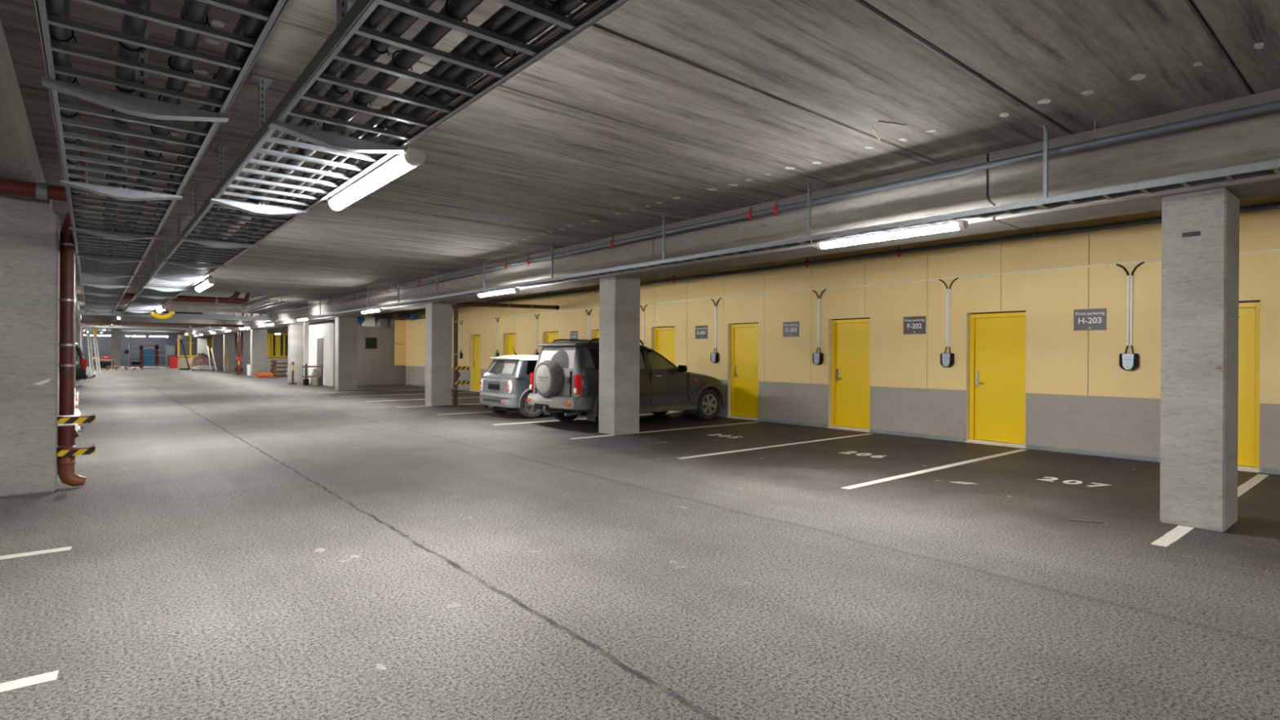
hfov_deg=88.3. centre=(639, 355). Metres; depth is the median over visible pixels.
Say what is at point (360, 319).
pipe
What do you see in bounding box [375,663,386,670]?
paint spill
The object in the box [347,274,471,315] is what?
concrete beam
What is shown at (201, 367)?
heap
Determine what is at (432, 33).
power cable
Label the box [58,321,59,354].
concrete pillar
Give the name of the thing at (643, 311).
charger
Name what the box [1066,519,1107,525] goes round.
floor marking
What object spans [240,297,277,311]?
duct
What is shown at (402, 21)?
power cable
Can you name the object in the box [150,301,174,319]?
hose
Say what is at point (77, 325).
concrete pillar
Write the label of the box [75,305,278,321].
tray
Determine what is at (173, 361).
waste bin
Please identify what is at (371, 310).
diffuser
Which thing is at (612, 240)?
sprinkler
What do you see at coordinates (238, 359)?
bollard
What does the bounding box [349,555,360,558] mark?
paint spill
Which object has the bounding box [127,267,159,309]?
hanger
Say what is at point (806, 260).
sprinkler
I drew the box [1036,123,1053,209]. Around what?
rod
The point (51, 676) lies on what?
parking line
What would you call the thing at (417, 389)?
parking garage
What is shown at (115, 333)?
concrete pillar
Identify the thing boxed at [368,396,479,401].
parking line
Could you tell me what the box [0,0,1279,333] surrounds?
ceiling
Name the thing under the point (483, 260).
rod
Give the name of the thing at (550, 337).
door
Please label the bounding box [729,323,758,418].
door
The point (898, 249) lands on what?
sprinkler
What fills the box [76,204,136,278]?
hanger
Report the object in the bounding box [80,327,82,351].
concrete pillar
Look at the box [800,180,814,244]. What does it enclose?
rod
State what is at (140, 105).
hanger
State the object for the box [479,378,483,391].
tail light
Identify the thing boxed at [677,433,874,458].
parking line
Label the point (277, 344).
window
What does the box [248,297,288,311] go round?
duct
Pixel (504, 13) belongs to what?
power cable
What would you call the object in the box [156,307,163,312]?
diffuser
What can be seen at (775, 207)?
sprinkler
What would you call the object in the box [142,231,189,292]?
hanger
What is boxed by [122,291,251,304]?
drain pipe
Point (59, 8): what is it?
power cable
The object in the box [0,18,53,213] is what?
concrete beam
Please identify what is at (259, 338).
concrete pillar
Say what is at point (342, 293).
rod
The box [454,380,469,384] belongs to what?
bar
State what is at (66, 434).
downpipe
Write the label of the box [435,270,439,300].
rod
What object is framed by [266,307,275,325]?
lamp
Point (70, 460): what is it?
socket
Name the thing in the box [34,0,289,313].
tray
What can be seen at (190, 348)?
window
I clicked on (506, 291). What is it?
diffuser
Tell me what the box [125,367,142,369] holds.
pallet
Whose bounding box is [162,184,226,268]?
hanger
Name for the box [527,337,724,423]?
car
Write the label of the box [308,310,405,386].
wall
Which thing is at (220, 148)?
hanger
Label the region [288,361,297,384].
bollard
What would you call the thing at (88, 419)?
bar
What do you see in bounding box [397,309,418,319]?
pipe
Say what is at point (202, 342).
concrete pillar
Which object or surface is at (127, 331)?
lamp
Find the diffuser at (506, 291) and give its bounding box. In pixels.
[478,288,515,297]
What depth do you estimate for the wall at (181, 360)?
59.18 m
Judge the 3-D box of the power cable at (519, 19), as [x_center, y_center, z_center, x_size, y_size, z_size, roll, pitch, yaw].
[-6.418,-1.184,9.483,0.066,0.056,24.400,0,0,-40]
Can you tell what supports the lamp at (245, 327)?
hanging from the ceiling
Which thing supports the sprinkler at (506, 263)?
attached to the pipe at (1273, 105)
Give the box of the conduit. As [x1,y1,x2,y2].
[405,248,1279,324]
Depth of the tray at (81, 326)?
36.93 m
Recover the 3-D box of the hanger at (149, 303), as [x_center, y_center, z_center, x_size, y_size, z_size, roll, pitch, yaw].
[-10.630,-1.600,14.302,0.640,1.000,0.100,0,0,-40]
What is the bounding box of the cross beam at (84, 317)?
[78,315,235,324]
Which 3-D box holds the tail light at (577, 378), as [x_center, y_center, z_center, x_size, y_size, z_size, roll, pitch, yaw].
[-1.148,0.532,12.188,0.107,0.360,0.151,0,0,-40]
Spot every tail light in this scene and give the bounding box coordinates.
[80,359,86,368]
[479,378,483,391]
[506,380,512,394]
[528,372,533,390]
[573,374,582,394]
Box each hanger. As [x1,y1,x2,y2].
[41,20,229,122]
[60,44,182,200]
[69,132,159,239]
[75,173,146,262]
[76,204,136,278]
[79,226,129,288]
[80,292,125,297]
[82,298,120,302]
[83,264,118,307]
[85,309,115,311]
[124,275,153,313]
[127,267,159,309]
[131,257,168,305]
[136,246,177,299]
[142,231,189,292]
[151,212,204,282]
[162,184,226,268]
[180,142,257,248]
[208,75,309,216]
[267,0,407,153]
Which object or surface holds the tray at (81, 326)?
hanging from the ceiling
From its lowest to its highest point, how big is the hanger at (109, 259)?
1.000 m
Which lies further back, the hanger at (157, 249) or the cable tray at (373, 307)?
the cable tray at (373, 307)
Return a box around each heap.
[189,364,217,370]
[190,352,213,368]
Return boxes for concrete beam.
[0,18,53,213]
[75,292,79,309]
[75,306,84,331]
[185,311,288,337]
[275,295,372,324]
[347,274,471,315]
[443,227,690,301]
[653,153,1020,272]
[988,88,1279,228]
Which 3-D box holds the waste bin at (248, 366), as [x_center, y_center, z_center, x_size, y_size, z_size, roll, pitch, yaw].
[-24.384,0.880,41.244,0.400,0.720,0.400,0,0,-40]
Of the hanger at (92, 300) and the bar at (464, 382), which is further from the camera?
the bar at (464, 382)
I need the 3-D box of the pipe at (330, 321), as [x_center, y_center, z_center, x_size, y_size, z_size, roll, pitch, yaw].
[-13.721,-1.760,29.346,0.300,0.720,1.710,0,0,-40]
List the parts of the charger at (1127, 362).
plate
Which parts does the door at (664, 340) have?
frame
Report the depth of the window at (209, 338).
60.62 m
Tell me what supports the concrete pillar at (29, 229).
on the floor
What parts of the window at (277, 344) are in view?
yellow panel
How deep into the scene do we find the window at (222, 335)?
56.22 m
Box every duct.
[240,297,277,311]
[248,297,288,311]
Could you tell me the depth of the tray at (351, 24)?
3.01 m
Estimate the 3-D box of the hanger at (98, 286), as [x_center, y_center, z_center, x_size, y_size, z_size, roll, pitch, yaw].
[-8.676,-1.587,10.699,0.640,1.000,0.100,0,0,-40]
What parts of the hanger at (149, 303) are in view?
post, cradle arm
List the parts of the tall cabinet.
blue door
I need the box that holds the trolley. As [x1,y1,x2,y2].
[129,358,142,367]
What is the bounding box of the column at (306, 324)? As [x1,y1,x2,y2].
[302,321,309,385]
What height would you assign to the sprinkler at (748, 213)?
0.245 m
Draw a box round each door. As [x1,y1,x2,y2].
[316,336,324,385]
[471,335,480,391]
[506,333,515,355]
[546,332,558,343]
[594,330,599,340]
[654,327,675,364]
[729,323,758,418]
[831,318,870,430]
[968,311,1026,445]
[1237,302,1260,469]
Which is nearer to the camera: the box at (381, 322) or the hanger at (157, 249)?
the hanger at (157, 249)
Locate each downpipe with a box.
[0,151,88,486]
[453,302,559,405]
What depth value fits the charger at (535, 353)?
21.39 m
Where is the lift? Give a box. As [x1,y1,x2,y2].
[175,338,194,369]
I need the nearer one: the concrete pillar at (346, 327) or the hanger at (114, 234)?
the hanger at (114, 234)
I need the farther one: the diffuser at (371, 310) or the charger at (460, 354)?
the charger at (460, 354)
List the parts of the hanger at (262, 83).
cradle arm, post, ceiling plate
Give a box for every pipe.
[80,311,244,327]
[115,306,202,314]
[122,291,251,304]
[233,99,1279,322]
[323,320,335,323]
[354,315,364,322]
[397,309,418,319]
[402,201,1279,313]
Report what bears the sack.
on the bench
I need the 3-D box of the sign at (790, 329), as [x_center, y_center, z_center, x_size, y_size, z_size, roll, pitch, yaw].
[3.124,-0.544,13.635,0.008,0.310,0.410,0,0,-40]
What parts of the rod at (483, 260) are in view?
post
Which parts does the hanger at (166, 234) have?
cradle arm, post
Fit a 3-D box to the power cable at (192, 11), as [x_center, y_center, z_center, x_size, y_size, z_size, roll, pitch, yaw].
[-7.074,-1.200,8.938,0.090,0.080,24.401,0,0,-40]
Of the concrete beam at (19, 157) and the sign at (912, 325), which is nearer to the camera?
the concrete beam at (19, 157)
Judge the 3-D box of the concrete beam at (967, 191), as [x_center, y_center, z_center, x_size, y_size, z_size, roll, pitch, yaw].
[2.149,-1.696,8.754,0.840,0.640,5.046,0,0,-40]
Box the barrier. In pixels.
[302,364,323,385]
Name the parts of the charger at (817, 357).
plate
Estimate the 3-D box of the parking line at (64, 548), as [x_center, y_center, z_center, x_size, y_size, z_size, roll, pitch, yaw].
[-5.935,1.360,3.136,4.895,0.002,0.100,0,0,-40]
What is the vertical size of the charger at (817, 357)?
1.502 m
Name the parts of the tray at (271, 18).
rail, rail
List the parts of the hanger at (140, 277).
cradle arm, post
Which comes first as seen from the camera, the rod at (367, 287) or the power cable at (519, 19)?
the power cable at (519, 19)
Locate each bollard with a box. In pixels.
[235,359,241,374]
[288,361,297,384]
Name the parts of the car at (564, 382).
number plate, tailgate handle, roof rail, wheel arch trim, cabin frame, roof rail, moulding, sill, wheel arch trim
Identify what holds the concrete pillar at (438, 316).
on the floor
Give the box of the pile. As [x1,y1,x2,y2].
[270,360,287,376]
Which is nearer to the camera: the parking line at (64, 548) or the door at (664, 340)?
the parking line at (64, 548)
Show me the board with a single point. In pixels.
(190, 359)
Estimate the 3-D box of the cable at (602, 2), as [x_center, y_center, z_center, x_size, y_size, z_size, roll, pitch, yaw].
[-6.324,-1.165,9.561,0.011,0.011,24.400,0,0,-40]
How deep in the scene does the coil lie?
38.20 m
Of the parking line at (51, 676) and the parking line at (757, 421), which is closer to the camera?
the parking line at (51, 676)
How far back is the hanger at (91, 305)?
15.37 m
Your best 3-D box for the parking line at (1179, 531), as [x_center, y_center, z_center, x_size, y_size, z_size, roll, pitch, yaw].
[5.743,1.437,6.486,4.820,0.002,0.105,0,0,-40]
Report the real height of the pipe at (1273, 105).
0.236 m
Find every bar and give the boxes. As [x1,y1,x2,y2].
[57,413,95,424]
[57,444,95,456]
[454,366,469,369]
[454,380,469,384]
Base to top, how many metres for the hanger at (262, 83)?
1.000 m
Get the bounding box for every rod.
[207,346,211,371]
[211,347,217,371]
[319,297,321,315]
[340,292,344,311]
[366,286,369,307]
[395,279,400,306]
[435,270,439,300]
[479,258,487,293]
[544,242,555,283]
[654,215,668,266]
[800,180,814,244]
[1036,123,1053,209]
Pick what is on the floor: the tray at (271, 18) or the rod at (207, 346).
the rod at (207, 346)
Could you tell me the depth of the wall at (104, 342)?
64.99 m
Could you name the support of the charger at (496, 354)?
attached to the wall at (1080, 399)
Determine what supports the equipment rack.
on the floor
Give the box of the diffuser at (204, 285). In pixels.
[195,280,211,291]
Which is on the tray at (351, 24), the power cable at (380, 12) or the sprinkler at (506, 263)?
the power cable at (380, 12)
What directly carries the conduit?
attached to the wall at (1080, 399)
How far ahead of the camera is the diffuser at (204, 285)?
10.12 m
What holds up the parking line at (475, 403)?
on the floor
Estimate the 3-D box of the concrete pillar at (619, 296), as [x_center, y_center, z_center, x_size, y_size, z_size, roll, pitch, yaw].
[-0.371,0.003,11.889,0.570,2.790,0.480,0,0,-40]
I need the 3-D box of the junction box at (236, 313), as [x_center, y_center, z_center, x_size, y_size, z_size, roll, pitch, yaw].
[-18.055,-1.944,30.651,1.400,0.410,0.240,0,0,-40]
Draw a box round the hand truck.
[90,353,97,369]
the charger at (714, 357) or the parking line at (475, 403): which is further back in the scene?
the parking line at (475, 403)
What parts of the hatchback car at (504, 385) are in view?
number plate, cabin frame, wheel arch trim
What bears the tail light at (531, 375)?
attached to the car at (564, 382)
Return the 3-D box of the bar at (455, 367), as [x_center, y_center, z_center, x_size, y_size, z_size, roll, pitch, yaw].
[-4.973,0.345,18.228,0.420,0.085,0.270,0,0,-40]
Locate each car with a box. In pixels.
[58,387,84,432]
[479,346,542,417]
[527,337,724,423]
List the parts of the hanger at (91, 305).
cradle arm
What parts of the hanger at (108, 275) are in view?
cradle arm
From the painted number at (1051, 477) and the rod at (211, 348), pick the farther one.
the rod at (211, 348)
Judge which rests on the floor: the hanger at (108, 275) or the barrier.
the barrier
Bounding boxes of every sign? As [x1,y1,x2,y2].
[569,330,577,339]
[695,325,707,338]
[782,321,799,337]
[903,315,925,334]
[1073,307,1106,330]
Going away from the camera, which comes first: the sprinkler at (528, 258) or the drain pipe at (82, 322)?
the sprinkler at (528, 258)
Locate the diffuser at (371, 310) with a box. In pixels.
[361,309,379,313]
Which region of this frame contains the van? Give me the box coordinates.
[75,342,95,380]
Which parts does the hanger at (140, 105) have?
cradle arm, post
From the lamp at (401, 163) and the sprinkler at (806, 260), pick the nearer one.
the lamp at (401, 163)
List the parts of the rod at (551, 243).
post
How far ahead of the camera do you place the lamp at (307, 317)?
25.44 m
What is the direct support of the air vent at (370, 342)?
in the wall at (385, 364)
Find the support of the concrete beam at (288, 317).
on the concrete pillar at (346, 327)
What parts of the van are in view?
cabin frame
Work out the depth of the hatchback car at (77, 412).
9.56 m
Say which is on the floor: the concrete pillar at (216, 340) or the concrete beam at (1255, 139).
the concrete pillar at (216, 340)
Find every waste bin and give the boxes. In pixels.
[168,356,178,368]
[246,364,250,375]
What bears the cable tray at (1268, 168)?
hanging from the rod at (551, 243)
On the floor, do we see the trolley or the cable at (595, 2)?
the trolley
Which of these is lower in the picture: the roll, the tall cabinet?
the roll
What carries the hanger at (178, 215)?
hanging from the ceiling
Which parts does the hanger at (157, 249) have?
cradle arm, post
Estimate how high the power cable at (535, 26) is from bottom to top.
0.072 m
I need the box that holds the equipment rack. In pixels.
[166,344,177,367]
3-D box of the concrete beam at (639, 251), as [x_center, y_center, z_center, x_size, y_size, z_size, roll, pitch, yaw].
[-2.061,-1.724,13.818,0.840,0.640,8.076,0,0,-40]
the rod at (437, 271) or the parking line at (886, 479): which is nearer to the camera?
the parking line at (886, 479)
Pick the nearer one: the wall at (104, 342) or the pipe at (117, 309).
the pipe at (117, 309)
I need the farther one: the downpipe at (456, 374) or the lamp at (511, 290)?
the downpipe at (456, 374)
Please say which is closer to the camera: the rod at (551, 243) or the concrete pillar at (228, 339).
the rod at (551, 243)
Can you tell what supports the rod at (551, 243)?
hanging from the ceiling
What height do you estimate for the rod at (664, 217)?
0.719 m
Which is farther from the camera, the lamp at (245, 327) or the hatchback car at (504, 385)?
the lamp at (245, 327)
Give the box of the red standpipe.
[235,332,241,373]
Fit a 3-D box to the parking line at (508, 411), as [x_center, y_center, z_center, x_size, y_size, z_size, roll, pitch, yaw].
[-2.848,1.380,16.821,4.820,0.002,0.105,0,0,-40]
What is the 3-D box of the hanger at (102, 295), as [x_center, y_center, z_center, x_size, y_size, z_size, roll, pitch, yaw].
[-9.980,-1.595,12.268,0.640,1.000,0.100,0,0,-40]
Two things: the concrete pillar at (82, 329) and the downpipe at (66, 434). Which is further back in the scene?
the concrete pillar at (82, 329)
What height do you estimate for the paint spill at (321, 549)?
0.002 m
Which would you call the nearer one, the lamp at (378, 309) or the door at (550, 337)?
the lamp at (378, 309)
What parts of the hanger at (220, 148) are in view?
cradle arm, post, ceiling plate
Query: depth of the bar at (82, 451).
6.73 m
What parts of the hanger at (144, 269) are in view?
cradle arm, post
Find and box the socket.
[57,445,76,465]
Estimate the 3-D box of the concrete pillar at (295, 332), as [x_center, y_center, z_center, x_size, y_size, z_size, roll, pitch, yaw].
[-16.679,-0.104,32.039,0.670,2.790,0.600,0,0,-40]
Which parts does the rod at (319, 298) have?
post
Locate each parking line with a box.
[0,546,71,559]
[0,670,58,693]
[346,391,476,396]
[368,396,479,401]
[402,403,480,407]
[438,410,508,414]
[493,412,672,425]
[569,421,758,439]
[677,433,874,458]
[840,448,1026,488]
[1150,474,1268,546]
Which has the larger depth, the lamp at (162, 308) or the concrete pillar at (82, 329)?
the concrete pillar at (82, 329)
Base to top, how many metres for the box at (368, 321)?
0.460 m
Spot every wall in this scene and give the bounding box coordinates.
[83,330,185,366]
[177,326,288,371]
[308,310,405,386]
[404,194,1279,475]
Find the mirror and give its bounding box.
[678,364,687,372]
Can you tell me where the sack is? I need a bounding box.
[102,355,111,359]
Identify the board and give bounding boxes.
[181,356,193,368]
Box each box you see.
[233,308,268,316]
[361,315,374,326]
[377,318,387,327]
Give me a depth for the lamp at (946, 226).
6.69 m
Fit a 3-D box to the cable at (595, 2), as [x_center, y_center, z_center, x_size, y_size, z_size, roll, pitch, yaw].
[-6.336,-1.165,9.552,0.011,0.011,24.400,0,0,-40]
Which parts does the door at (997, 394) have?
handle plate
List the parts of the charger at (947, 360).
plate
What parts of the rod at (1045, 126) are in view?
post, ceiling plate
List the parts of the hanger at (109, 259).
cradle arm, post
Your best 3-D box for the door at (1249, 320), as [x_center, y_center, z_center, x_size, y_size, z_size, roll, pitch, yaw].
[7.487,0.380,8.585,0.105,2.102,0.888,0,0,-40]
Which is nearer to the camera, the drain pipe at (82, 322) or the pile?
the drain pipe at (82, 322)
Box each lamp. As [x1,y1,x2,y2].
[124,330,146,336]
[156,304,167,312]
[195,275,216,292]
[244,320,251,328]
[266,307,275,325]
[297,300,310,321]
[326,146,426,211]
[360,307,382,314]
[475,287,519,297]
[810,219,968,249]
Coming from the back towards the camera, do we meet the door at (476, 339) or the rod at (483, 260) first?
the door at (476, 339)
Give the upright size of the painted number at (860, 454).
0.002 m
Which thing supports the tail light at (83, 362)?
attached to the van
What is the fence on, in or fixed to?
on the floor
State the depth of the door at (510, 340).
23.05 m
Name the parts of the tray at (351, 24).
rail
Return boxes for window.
[177,334,196,356]
[207,336,212,356]
[222,334,223,355]
[266,333,288,357]
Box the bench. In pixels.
[94,359,114,368]
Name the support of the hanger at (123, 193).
hanging from the ceiling
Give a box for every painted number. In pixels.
[711,433,743,438]
[838,451,886,457]
[1037,476,1109,486]
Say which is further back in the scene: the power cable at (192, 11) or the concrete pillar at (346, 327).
the concrete pillar at (346, 327)
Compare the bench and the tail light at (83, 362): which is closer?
the tail light at (83, 362)
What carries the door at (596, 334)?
in the wall at (1080, 399)
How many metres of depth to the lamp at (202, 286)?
9.87 m
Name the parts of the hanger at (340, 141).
cradle arm, post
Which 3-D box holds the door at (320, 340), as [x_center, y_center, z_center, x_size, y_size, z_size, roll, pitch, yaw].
[-14.252,0.227,29.351,0.150,2.160,1.120,0,0,-40]
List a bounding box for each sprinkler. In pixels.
[503,257,507,269]
[525,252,529,265]
[609,232,614,248]
[746,201,753,221]
[772,195,779,215]
[804,257,808,267]
[896,244,900,256]
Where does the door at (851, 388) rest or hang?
in the wall at (1080, 399)
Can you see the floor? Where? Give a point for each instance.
(524, 571)
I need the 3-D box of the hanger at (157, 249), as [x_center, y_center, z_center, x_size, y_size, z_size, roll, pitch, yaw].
[-9.326,-1.591,12.733,0.640,1.000,0.100,0,0,-40]
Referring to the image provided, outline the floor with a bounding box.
[0,366,1279,719]
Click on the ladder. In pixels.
(95, 333)
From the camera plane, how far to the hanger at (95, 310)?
16.94 m
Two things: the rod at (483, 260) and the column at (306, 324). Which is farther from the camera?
the column at (306, 324)
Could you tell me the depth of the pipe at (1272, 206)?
11.10 m
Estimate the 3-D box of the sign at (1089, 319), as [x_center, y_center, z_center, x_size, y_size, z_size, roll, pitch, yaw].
[6.519,-0.522,9.551,0.008,0.310,0.410,0,0,-40]
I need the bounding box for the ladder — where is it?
[85,324,101,374]
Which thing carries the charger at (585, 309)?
attached to the wall at (1080, 399)
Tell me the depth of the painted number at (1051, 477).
7.45 m
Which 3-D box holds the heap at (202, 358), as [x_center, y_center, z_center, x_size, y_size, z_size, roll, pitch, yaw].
[-35.702,0.465,53.607,1.650,1.402,1.192,0,0,-40]
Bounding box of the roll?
[310,368,319,385]
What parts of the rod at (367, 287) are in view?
post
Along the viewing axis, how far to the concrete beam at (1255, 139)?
5.63 m
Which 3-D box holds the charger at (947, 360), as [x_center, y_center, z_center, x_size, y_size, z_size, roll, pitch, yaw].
[5.174,-0.557,11.100,0.096,1.502,0.332,0,0,-40]
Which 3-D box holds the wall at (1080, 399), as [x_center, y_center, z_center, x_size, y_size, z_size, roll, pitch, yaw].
[1.866,-0.303,15.399,0.345,3.430,39.300,0,0,-40]
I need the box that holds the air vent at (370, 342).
[364,337,377,348]
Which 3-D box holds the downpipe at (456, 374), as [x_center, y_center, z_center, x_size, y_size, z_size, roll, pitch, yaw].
[-3.819,-0.088,19.190,3.380,2.925,0.134,0,0,-40]
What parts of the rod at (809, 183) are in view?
post, ceiling plate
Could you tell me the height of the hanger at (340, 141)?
1.000 m
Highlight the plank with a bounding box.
[226,351,229,371]
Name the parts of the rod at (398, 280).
post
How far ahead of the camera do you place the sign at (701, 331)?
15.63 m
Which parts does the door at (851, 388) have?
handle plate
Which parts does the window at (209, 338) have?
yellow panel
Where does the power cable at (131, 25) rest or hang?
in the tray at (271, 18)
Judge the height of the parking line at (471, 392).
0.002 m
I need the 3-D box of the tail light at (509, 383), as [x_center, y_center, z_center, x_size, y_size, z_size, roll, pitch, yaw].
[-2.851,0.691,14.335,0.082,0.300,0.173,0,0,-40]
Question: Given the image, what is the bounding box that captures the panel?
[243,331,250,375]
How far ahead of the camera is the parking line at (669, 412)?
13.81 m
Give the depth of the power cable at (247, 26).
2.69 m
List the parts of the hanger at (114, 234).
cradle arm, post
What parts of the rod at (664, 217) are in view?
post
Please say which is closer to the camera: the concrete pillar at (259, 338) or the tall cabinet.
the concrete pillar at (259, 338)
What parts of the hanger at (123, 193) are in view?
ceiling plate, cradle arm, post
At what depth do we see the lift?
54.10 m
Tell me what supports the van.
on the floor
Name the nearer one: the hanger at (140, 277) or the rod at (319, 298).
the hanger at (140, 277)
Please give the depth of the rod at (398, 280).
17.92 m
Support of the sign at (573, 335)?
attached to the wall at (1080, 399)
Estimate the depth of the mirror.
13.62 m
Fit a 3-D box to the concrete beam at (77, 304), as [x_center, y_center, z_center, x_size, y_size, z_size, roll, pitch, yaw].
[-16.715,-1.945,18.995,0.560,0.390,24.180,0,0,-40]
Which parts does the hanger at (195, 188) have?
cradle arm, post, ceiling plate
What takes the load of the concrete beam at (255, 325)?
attached to the ceiling
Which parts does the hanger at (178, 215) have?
cradle arm, post, ceiling plate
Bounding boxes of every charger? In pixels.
[458,320,463,358]
[494,316,500,356]
[533,313,539,355]
[585,309,591,339]
[640,304,647,345]
[710,297,721,363]
[812,288,826,364]
[938,277,958,367]
[1115,261,1144,370]
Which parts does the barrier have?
leg, rail, rail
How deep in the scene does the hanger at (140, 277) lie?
17.42 m
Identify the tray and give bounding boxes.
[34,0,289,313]
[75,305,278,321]
[80,318,223,330]
[80,324,223,330]
[121,0,630,315]
[309,305,384,318]
[379,160,1279,307]
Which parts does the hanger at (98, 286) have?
cradle arm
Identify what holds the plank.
on the floor
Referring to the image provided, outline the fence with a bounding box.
[123,343,169,368]
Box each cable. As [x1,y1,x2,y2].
[44,0,87,266]
[99,0,151,271]
[114,0,210,270]
[128,0,276,269]
[157,4,392,275]
[167,0,444,269]
[169,0,484,276]
[182,0,532,277]
[193,0,594,278]
[204,0,559,263]
[220,0,602,262]
[222,0,608,262]
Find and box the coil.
[255,372,273,377]
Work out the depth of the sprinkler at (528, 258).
12.86 m
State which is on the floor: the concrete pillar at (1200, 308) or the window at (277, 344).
the concrete pillar at (1200, 308)
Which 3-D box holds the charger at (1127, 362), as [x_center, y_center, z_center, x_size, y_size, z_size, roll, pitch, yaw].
[6.792,-0.547,9.154,0.096,1.502,0.332,0,0,-40]
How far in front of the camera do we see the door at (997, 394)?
10.64 m
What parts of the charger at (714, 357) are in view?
plate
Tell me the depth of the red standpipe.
44.22 m
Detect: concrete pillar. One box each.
[0,193,59,497]
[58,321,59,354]
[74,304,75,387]
[75,317,79,381]
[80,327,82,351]
[82,328,84,355]
[111,328,120,368]
[196,337,207,355]
[212,334,222,369]
[222,333,235,371]
[249,328,267,377]
[287,324,303,382]
[334,316,357,391]
[425,302,452,406]
[598,275,639,435]
[1160,187,1239,532]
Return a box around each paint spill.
[314,547,325,552]
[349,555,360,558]
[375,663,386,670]
[951,481,976,484]
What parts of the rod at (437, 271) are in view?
post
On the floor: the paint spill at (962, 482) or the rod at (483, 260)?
the paint spill at (962, 482)
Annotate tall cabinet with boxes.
[138,344,158,367]

